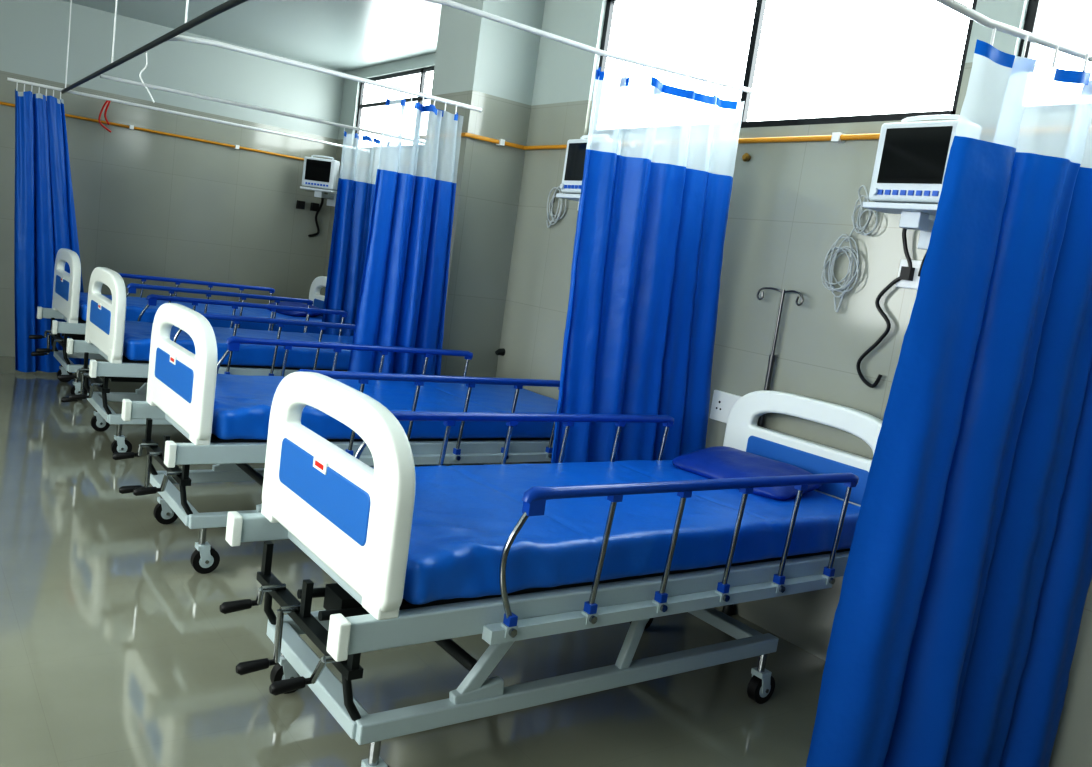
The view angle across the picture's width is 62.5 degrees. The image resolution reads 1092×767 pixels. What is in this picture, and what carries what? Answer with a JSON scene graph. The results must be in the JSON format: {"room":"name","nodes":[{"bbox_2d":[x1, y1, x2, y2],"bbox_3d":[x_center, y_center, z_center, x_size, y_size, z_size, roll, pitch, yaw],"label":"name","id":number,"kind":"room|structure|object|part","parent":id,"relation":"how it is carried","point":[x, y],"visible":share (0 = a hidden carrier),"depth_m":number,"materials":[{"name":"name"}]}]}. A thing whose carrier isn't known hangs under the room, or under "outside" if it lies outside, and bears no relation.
{"room":"hospital room","nodes":[
{"label":"hospital room","id":0,"kind":"room"},
{"bbox_2d":[0,0,344,360],"bbox_3d":[-4.606,-1.775,7.798,6.150,3.100,0.160,2,10,-37],"label":"wall","id":1,"kind":"structure","parent":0,"point":[146,203],"depth_m":8.44,"materials":[{"name":"grey paint"}]},
{"bbox_2d":[98,101,110,132],"bbox_3d":[-3.898,-2.382,7.968,0.116,0.293,0.058,2,10,-37],"label":"tube","id":2,"kind":"object","parent":1,"relation":"attached to","point":[106,102],"visible":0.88,"depth_m":7.95,"materials":[{"name":"red"}]},
{"bbox_2d":[300,155,339,206],"bbox_3d":[-2.232,-2.050,9.107,0.340,0.472,0.400,9,8,10],"label":"patient monitor","id":3,"kind":"object","parent":1,"relation":"attached to","point":[321,173],"visible":0.96,"depth_m":8.93,"materials":[{"name":"white plastic"}]},
{"bbox_2d":[296,198,323,236],"bbox_3d":[-2.370,-1.728,9.156,0.261,0.480,0.279,2,10,-37],"label":"power cable","id":4,"kind":"object","parent":3,"relation":"attached to","point":[300,204],"visible":0.9,"depth_m":9.24,"materials":[{"name":"black rubber"}]},
{"bbox_3d":[-2.226,-2.246,8.962,0.240,0.047,0.015,9,8,10],"label":"handle","id":5,"kind":"part","parent":3,"relation":"part of","materials":[{"name":"white plastic"}]},
{"bbox_2d":[63,0,440,71],"bbox_3d":[-1.066,-2.270,3.090,6.200,0.100,11.700,2,10,-37],"label":"ceiling","id":6,"kind":"structure","parent":0,"point":[341,35],"depth_m":7.46,"materials":[{"name":"grey paint"}]},
{"bbox_2d":[65,0,71,87],"bbox_3d":[-3.682,-2.693,6.943,0.010,0.816,0.010,2,10,-37],"label":"rod","id":7,"kind":"object","parent":6,"relation":"hanging from","point":[70,0],"visible":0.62,"depth_m":6.95,"materials":[{"name":"white metal"}]},
{"bbox_2d":[61,0,247,93],"bbox_3d":[-1.563,-1.558,3.938,0.052,0.028,7.950,2,9,-36],"label":"track","id":8,"kind":"object","parent":7,"relation":"hanging from","point":[229,4],"visible":1,"depth_m":4.21,"materials":[{"name":"grey metal"}]},
{"bbox_2d":[139,51,153,102],"bbox_3d":[-2.088,-1.610,4.718,0.016,0.253,0.088,15,11,43],"label":"hanging cord","id":9,"kind":"object","parent":8,"relation":"hanging from","point":[144,68],"visible":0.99,"depth_m":4.70,"materials":[{"name":"white plastic"}]},
{"bbox_2d":[168,35,481,111],"bbox_3d":[-1.085,-1.616,4.742,1.743,0.046,0.100,3,9,-34],"label":"track","id":10,"kind":"object","parent":8,"relation":"attached to","point":[178,37],"visible":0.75,"depth_m":4.65,"materials":[{"name":"white metal"}]},
{"bbox_2d":[347,89,463,374],"bbox_3d":[-0.802,-0.518,5.178,0.626,2.215,0.137,2,10,-37],"label":"privacy curtain","id":11,"kind":"object","parent":10,"relation":"hanging from","point":[402,301],"visible":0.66,"depth_m":5.11,"materials":[{"name":"blue fabric"}]},
{"bbox_2d":[423,0,774,98],"bbox_3d":[0.065,-1.331,3.529,2.200,0.072,0.129,3,9,-32],"label":"track","id":12,"kind":"object","parent":8,"relation":"attached to","point":[450,3],"visible":1,"depth_m":3.65,"materials":[{"name":"white metal"}]},
{"bbox_2d":[551,55,744,462],"bbox_3d":[0.454,-0.204,4.053,0.887,2.285,0.166,4,9,-26],"label":"privacy curtain","id":13,"kind":"object","parent":12,"relation":"hanging from","point":[659,164],"visible":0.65,"depth_m":3.94,"materials":[{"name":"blue fabric"}]},
{"bbox_2d":[935,0,1091,61],"bbox_3d":[1.009,-0.968,2.238,2.200,0.022,0.131,3,9,-32],"label":"track","id":14,"kind":"object","parent":8,"relation":"attached to","point":[954,5],"visible":1,"depth_m":2.44,"materials":[{"name":"white metal"}]},
{"bbox_2d":[806,28,1091,766],"bbox_3d":[1.360,0.170,2.679,1.031,2.245,0.160,5,8,-20],"label":"privacy curtain","id":15,"kind":"object","parent":14,"relation":"hanging from","point":[967,577],"visible":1,"depth_m":2.60,"materials":[{"name":"blue fabric"}]},
{"bbox_2d":[111,0,117,62],"bbox_3d":[-2.546,-2.316,5.341,0.010,0.816,0.010,2,10,-37],"label":"rod","id":16,"kind":"object","parent":6,"relation":"hanging from","point":[116,0],"visible":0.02,"depth_m":5.37,"materials":[{"name":"white metal"}]},
{"bbox_2d":[185,0,188,22],"bbox_3d":[-1.526,-1.977,3.896,0.010,0.816,0.010,2,10,-37],"label":"rod","id":17,"kind":"object","parent":6,"relation":"hanging from","point":[187,1],"visible":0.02,"depth_m":3.94,"materials":[{"name":"white metal"}]},
{"bbox_2d":[321,53,435,295],"bbox_3d":[-1.121,-1.313,7.986,0.160,3.100,3.760,2,10,-37],"label":"wall","id":18,"kind":"structure","parent":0,"point":[351,89],"depth_m":9.02,"materials":[{"name":"grey paint"}]},
{"bbox_2d":[7,77,342,146],"bbox_3d":[-2.893,-2.272,7.747,3.010,0.024,0.023,2,10,-37],"label":"track","id":19,"kind":"object","parent":18,"relation":"attached to","point":[8,78],"visible":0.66,"depth_m":7.54,"materials":[{"name":"white metal"}]},
{"bbox_2d":[14,83,89,372],"bbox_3d":[-3.941,-1.194,7.223,0.656,2.235,0.108,2,10,-39],"label":"privacy curtain","id":20,"kind":"object","parent":19,"relation":"hanging from","point":[45,218],"visible":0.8,"depth_m":7.14,"materials":[{"name":"blue fabric"}]},
{"bbox_2d":[100,74,381,134],"bbox_3d":[-1.901,-2.006,6.732,2.610,0.044,0.023,2,10,-37],"label":"track","id":21,"kind":"object","parent":18,"relation":"attached to","point":[101,75],"visible":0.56,"depth_m":6.48,"materials":[{"name":"white metal"}]},
{"bbox_2d":[322,128,381,335],"bbox_3d":[-1.483,-0.907,7.301,0.628,2.225,0.113,3,9,-32],"label":"privacy curtain","id":22,"kind":"object","parent":21,"relation":"hanging from","point":[360,154],"visible":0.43,"depth_m":7.17,"materials":[{"name":"blue fabric"}]},
{"bbox_2d":[355,66,433,135],"bbox_3d":[-1.142,-2.445,8.041,0.060,0.700,2.500,2,10,-37],"label":"frame","id":23,"kind":"object","parent":18,"relation":"attached to","point":[423,71],"visible":0.27,"depth_m":8.43,"materials":[{"name":"black"}]},
{"bbox_2d":[359,72,433,139],"bbox_3d":[-1.138,-2.445,8.044,0.010,0.700,2.500,2,10,-37],"label":"glass","id":24,"kind":"object","parent":23,"relation":"in","point":[371,118],"visible":0.14,"depth_m":8.64,"materials":[{"name":"glass"}]},
{"bbox_2d":[0,356,824,766],"bbox_3d":[-1.506,0.871,3.518,6.200,0.100,11.700,2,10,-37],"label":"floor","id":25,"kind":"structure","parent":0,"point":[115,651],"depth_m":3.18,"materials":[{"name":"tile"}]},
{"bbox_2d":[29,248,326,394],"bbox_3d":[-2.883,-0.448,7.404,2.331,1.073,0.974,2,10,-37],"label":"hospital bed","id":26,"kind":"object","parent":25,"relation":"on","point":[69,304],"visible":0.5,"depth_m":7.06,"materials":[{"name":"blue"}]},
{"bbox_3d":[-3.621,-0.721,6.792,0.062,0.138,0.623,2,10,-37],"label":"footboard panel","id":27,"kind":"part","parent":26,"relation":"part of","materials":[{"name":"blue plastic"}]},
{"bbox_3d":[-2.857,-0.446,7.426,2.240,0.080,0.860,2,10,-37],"label":"frame","id":28,"kind":"part","parent":26,"relation":"part of","materials":[{"name":"grey metal"}]},
{"bbox_3d":[-3.619,-0.767,6.792,0.055,0.486,0.896,2,10,-37],"label":"footboard","id":29,"kind":"part","parent":26,"relation":"part of","materials":[{"name":"white plastic"}]},
{"bbox_3d":[-3.030,-0.276,7.340,1.650,0.312,0.710,2,10,-37],"label":"frame","id":30,"kind":"part","parent":26,"relation":"part of","materials":[{"name":"grey metal"}]},
{"bbox_3d":[-3.085,-0.689,7.780,1.479,0.420,0.053,2,10,-37],"label":"rail","id":31,"kind":"part","parent":26,"relation":"part of","materials":[{"name":"blue"}]},
{"bbox_3d":[-2.797,-0.567,7.436,1.990,0.150,0.855,2,10,-37],"label":"mattress","id":32,"kind":"part","parent":26,"relation":"part of","materials":[{"name":"blue leather"}]},
{"bbox_3d":[-2.552,-0.515,7.052,1.479,0.420,0.057,2,10,-37],"label":"rail","id":33,"kind":"part","parent":26,"relation":"part of","materials":[{"name":"blue"}]},
{"bbox_2d":[268,301,322,316],"bbox_3d":[-2.219,-0.650,7.920,0.340,0.116,0.540,-8,17,-42],"label":"pillow","id":34,"kind":"object","parent":26,"relation":"on","point":[282,312],"depth_m":7.78,"materials":[{"name":"blue leather"}]},
{"bbox_3d":[-1.933,-0.701,8.042,0.055,0.486,0.896,2,10,-37],"label":"headboard","id":35,"kind":"part","parent":26,"relation":"part of","materials":[{"name":"white plastic"}]},
{"bbox_3d":[-1.935,-0.655,8.042,0.062,0.138,0.623,2,10,-37],"label":"headboard panel","id":36,"kind":"part","parent":26,"relation":"part of","materials":[{"name":"blue plastic"}]},
{"bbox_2d":[58,267,354,452],"bbox_3d":[-1.921,-0.128,6.039,2.331,1.073,0.974,2,10,-37],"label":"hospital bed","id":37,"kind":"object","parent":25,"relation":"on","point":[125,345],"visible":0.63,"depth_m":5.57,"materials":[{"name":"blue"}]},
{"bbox_3d":[-2.659,-0.401,5.427,0.062,0.138,0.623,2,10,-37],"label":"footboard panel","id":38,"kind":"part","parent":37,"relation":"part of","materials":[{"name":"blue plastic"}]},
{"bbox_3d":[-2.658,-0.447,5.427,0.055,0.486,0.896,2,10,-37],"label":"footboard","id":39,"kind":"part","parent":37,"relation":"part of","materials":[{"name":"white plastic"}]},
{"bbox_3d":[-2.068,0.044,5.975,1.650,0.312,0.710,2,10,-37],"label":"frame","id":40,"kind":"part","parent":37,"relation":"part of","materials":[{"name":"grey"}]},
{"bbox_3d":[-1.895,-0.126,6.061,2.240,0.080,0.860,2,10,-37],"label":"frame","id":41,"kind":"part","parent":37,"relation":"part of","materials":[{"name":"grey metal"}]},
{"bbox_3d":[-1.835,-0.247,6.071,1.990,0.150,0.855,2,10,-37],"label":"mattress","id":42,"kind":"part","parent":37,"relation":"part of","materials":[{"name":"blue leather"}]},
{"bbox_3d":[-2.123,-0.369,6.415,1.479,0.420,0.053,2,10,-37],"label":"rail","id":43,"kind":"part","parent":37,"relation":"part of","materials":[{"name":"blue"}]},
{"bbox_3d":[-1.590,-0.195,5.687,1.479,0.420,0.057,2,10,-37],"label":"rail","id":44,"kind":"part","parent":37,"relation":"part of","materials":[{"name":"blue"}]},
{"bbox_2d":[112,303,559,573],"bbox_3d":[-0.847,0.232,4.495,2.320,1.073,0.974,2,10,-37],"label":"hospital bed","id":45,"kind":"object","parent":25,"relation":"on","point":[224,418],"visible":0.59,"depth_m":4.08,"materials":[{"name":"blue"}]},
{"bbox_3d":[-1.581,-0.041,3.885,0.062,0.138,0.623,2,10,-37],"label":"footboard panel","id":46,"kind":"part","parent":45,"relation":"part of","materials":[{"name":"blue plastic"}]},
{"bbox_3d":[-1.579,-0.086,3.885,0.055,0.486,0.896,2,10,-37],"label":"footboard","id":47,"kind":"part","parent":45,"relation":"part of","materials":[{"name":"white plastic"}]},
{"bbox_3d":[-0.990,0.405,4.434,1.650,0.312,0.710,2,10,-37],"label":"frame","id":48,"kind":"part","parent":45,"relation":"part of","materials":[{"name":"grey metal"}]},
{"bbox_3d":[-0.817,0.235,4.520,2.240,0.080,0.860,2,10,-37],"label":"frame","id":49,"kind":"part","parent":45,"relation":"part of","materials":[{"name":"grey metal"}]},
{"bbox_3d":[-1.045,-0.008,4.874,1.479,0.420,0.053,2,10,-37],"label":"rail","id":50,"kind":"part","parent":45,"relation":"part of","materials":[{"name":"blue"}]},
{"bbox_3d":[-0.757,0.113,4.529,1.990,0.150,0.855,2,10,-37],"label":"mattress","id":51,"kind":"part","parent":45,"relation":"part of","materials":[{"name":"blue leather"}]},
{"bbox_3d":[-0.512,0.165,4.145,1.479,0.420,0.057,2,10,-37],"label":"rail","id":52,"kind":"part","parent":45,"relation":"part of","materials":[{"name":"blue"}]},
{"bbox_2d":[219,371,882,766],"bbox_3d":[0.139,0.559,3.105,2.331,1.073,0.974,2,10,-37],"label":"hospital bed","id":53,"kind":"object","parent":25,"relation":"on","point":[504,553],"visible":0.91,"depth_m":2.66,"materials":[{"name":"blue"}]},
{"bbox_3d":[-0.599,0.286,2.493,0.062,0.138,0.623,2,10,-37],"label":"footboard panel","id":54,"kind":"part","parent":53,"relation":"part of","materials":[{"name":"blue plastic"}]},
{"bbox_3d":[-0.597,0.240,2.493,0.055,0.486,0.896,2,10,-37],"label":"footboard","id":55,"kind":"part","parent":53,"relation":"part of","materials":[{"name":"white plastic"}]},
{"bbox_3d":[-0.063,0.318,3.481,1.479,0.420,0.053,2,10,-37],"label":"rail","id":56,"kind":"part","parent":53,"relation":"part of","materials":[{"name":"blue"}]},
{"bbox_3d":[-0.007,0.731,3.041,1.650,0.312,0.710,2,10,-37],"label":"frame","id":57,"kind":"part","parent":53,"relation":"part of","materials":[{"name":"grey metal"}]},
{"bbox_3d":[0.166,0.561,3.127,2.240,0.080,0.860,2,10,-37],"label":"frame","id":58,"kind":"part","parent":53,"relation":"part of","materials":[{"name":"grey metal"}]},
{"bbox_3d":[0.226,0.440,3.137,1.990,0.150,0.855,2,10,-37],"label":"mattress","id":59,"kind":"part","parent":53,"relation":"part of","materials":[{"name":"blue leather"}]},
{"bbox_3d":[0.470,0.492,2.753,1.479,0.420,0.057,2,10,-37],"label":"rail","id":60,"kind":"part","parent":53,"relation":"part of","materials":[{"name":"blue metal"}]},
{"bbox_2d":[672,446,822,500],"bbox_3d":[0.804,0.357,3.621,0.340,0.116,0.540,-8,17,-42],"label":"pillow","id":61,"kind":"object","parent":53,"relation":"on","point":[719,462],"depth_m":3.55,"materials":[{"name":"blue leather"}]},
{"bbox_3d":[1.089,0.306,3.743,0.055,0.486,0.896,2,10,-37],"label":"headboard","id":62,"kind":"part","parent":53,"relation":"part of","materials":[{"name":"white plastic"}]},
{"bbox_3d":[1.088,0.352,3.743,0.062,0.138,0.623,2,10,-37],"label":"headboard panel","id":63,"kind":"part","parent":53,"relation":"part of","materials":[{"name":"blue plastic"}]},
{"bbox_2d":[722,287,803,615],"bbox_3d":[0.944,0.322,4.056,0.056,1.504,0.259,2,10,-37],"label":"pole","id":64,"kind":"object","parent":25,"relation":"on","point":[728,609],"visible":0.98,"depth_m":3.99,"materials":[{"name":"grey metal"}]},
{"bbox_2d":[430,0,544,464],"bbox_3d":[-0.253,-0.924,6.013,1.130,3.100,0.520,2,10,-37],"label":"wall column","id":65,"kind":"structure","parent":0,"point":[489,65],"depth_m":5.54,"materials":[{"name":"grey paint"}]},
{"bbox_2d":[495,348,504,355],"bbox_3d":[-0.297,-0.203,5.761,0.056,0.048,0.047,2,10,-37],"label":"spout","id":66,"kind":"object","parent":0,"point":[500,351],"depth_m":5.75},
{"bbox_2d":[742,153,750,161],"bbox_3d":[0.929,-1.048,4.173,0.030,0.040,0.039,2,10,-37],"label":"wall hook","id":67,"kind":"object","parent":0,"point":[746,157],"depth_m":4.16,"materials":[{"name":"gold metal"}]},
{"bbox_2d":[484,0,1091,766],"bbox_3d":[1.936,-0.198,2.929,0.160,3.100,7.180,2,10,-37],"label":"wall","id":68,"kind":"structure","parent":0,"point":[790,202],"depth_m":3.98,"materials":[{"name":"grey paint"}]},
{"bbox_2d":[0,101,879,160],"bbox_3d":[-1.521,-1.386,3.574,5.701,0.036,10.260,2,10,-37],"label":"gas pipe","id":69,"kind":"object","parent":68,"relation":"attached to","point":[837,137],"depth_m":5.39,"materials":[{"name":"metal"}]},
{"bbox_2d":[546,186,565,227],"bbox_3d":[0.061,-1.044,5.328,0.028,0.252,0.170,2,10,-37],"label":"lead","id":70,"kind":"object","parent":68,"relation":"attached to","point":[558,187],"visible":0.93,"depth_m":5.33,"materials":[{"name":"grey"}]},
{"bbox_2d":[556,135,587,209],"bbox_3d":[0.262,-1.108,4.895,0.235,0.472,0.340,2,10,-37],"label":"patient monitor","id":71,"kind":"object","parent":68,"relation":"attached to","point":[572,178],"visible":0.42,"depth_m":4.88,"materials":[{"name":"white plastic"}]},
{"bbox_2d":[709,390,741,422],"bbox_3d":[0.854,0.117,4.220,0.022,0.140,0.200,2,10,-37],"label":"wall socket","id":72,"kind":"object","parent":68,"relation":"attached to","point":[722,402],"depth_m":4.24,"materials":[{"name":"white plastic"}]},
{"bbox_2d":[599,0,976,127],"bbox_3d":[0.978,-1.594,4.262,0.060,0.780,2.270,2,10,-37],"label":"frame","id":73,"kind":"object","parent":68,"relation":"attached to","point":[758,20],"visible":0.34,"depth_m":4.20,"materials":[{"name":"black"}]},
{"bbox_2d":[605,0,972,121],"bbox_3d":[0.982,-1.593,4.265,0.010,0.780,2.270,2,10,-37],"label":"glass","id":74,"kind":"object","parent":73,"relation":"in","point":[818,58],"visible":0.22,"depth_m":4.00,"materials":[{"name":"glass"}]},
{"bbox_2d":[821,185,877,311],"bbox_3d":[1.228,-0.549,3.689,0.071,0.518,0.235,2,10,-37],"label":"lead","id":75,"kind":"object","parent":68,"relation":"attached to","point":[851,250],"visible":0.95,"depth_m":3.69,"materials":[{"name":"grey plastic"}]},
{"bbox_2d":[896,259,921,288],"bbox_3d":[1.438,-0.417,3.460,0.022,0.110,0.180,2,10,-37],"label":"wall socket","id":76,"kind":"object","parent":68,"relation":"attached to","point":[916,264],"depth_m":3.48,"materials":[{"name":"white plastic"}]},
{"bbox_2d":[862,114,959,248],"bbox_3d":[1.406,-0.746,3.333,0.235,0.472,0.340,2,10,-37],"label":"patient monitor","id":77,"kind":"object","parent":68,"relation":"attached to","point":[911,160],"visible":0.74,"depth_m":3.29,"materials":[{"name":"white plastic"}]},
{"bbox_3d":[1.239,-0.722,3.386,0.028,0.028,0.027,2,10,-37],"label":"knob","id":78,"kind":"part","parent":77,"relation":"part of","materials":[{"name":"white plastic"}]},
{"bbox_2d":[856,228,926,387],"bbox_3d":[1.363,-0.303,3.521,0.037,0.664,0.238,2,10,-37],"label":"power cable","id":79,"kind":"object","parent":77,"relation":"attached to","point":[907,273],"visible":0.7,"depth_m":3.54,"materials":[{"name":"black plastic"}]},
{"bbox_3d":[1.405,-0.956,3.282,0.015,0.047,0.240,2,10,-37],"label":"handle","id":80,"kind":"part","parent":77,"relation":"part of","materials":[{"name":"white plastic"}]},
{"bbox_2d":[1018,0,1042,58],"bbox_3d":[2.103,-1.227,2.725,0.060,0.780,1.250,2,10,-37],"label":"frame","id":81,"kind":"object","parent":68,"relation":"attached to","point":[1034,9],"visible":0.29,"depth_m":3.20,"materials":[{"name":"black"}]},
{"bbox_2d":[1032,0,1091,71],"bbox_3d":[2.107,-1.227,2.728,0.010,0.780,1.250,2,10,-37],"label":"glass","id":82,"kind":"object","parent":68,"relation":"attached to","point":[1068,22],"visible":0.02,"depth_m":3.13,"materials":[{"name":"glass"}]}
]}

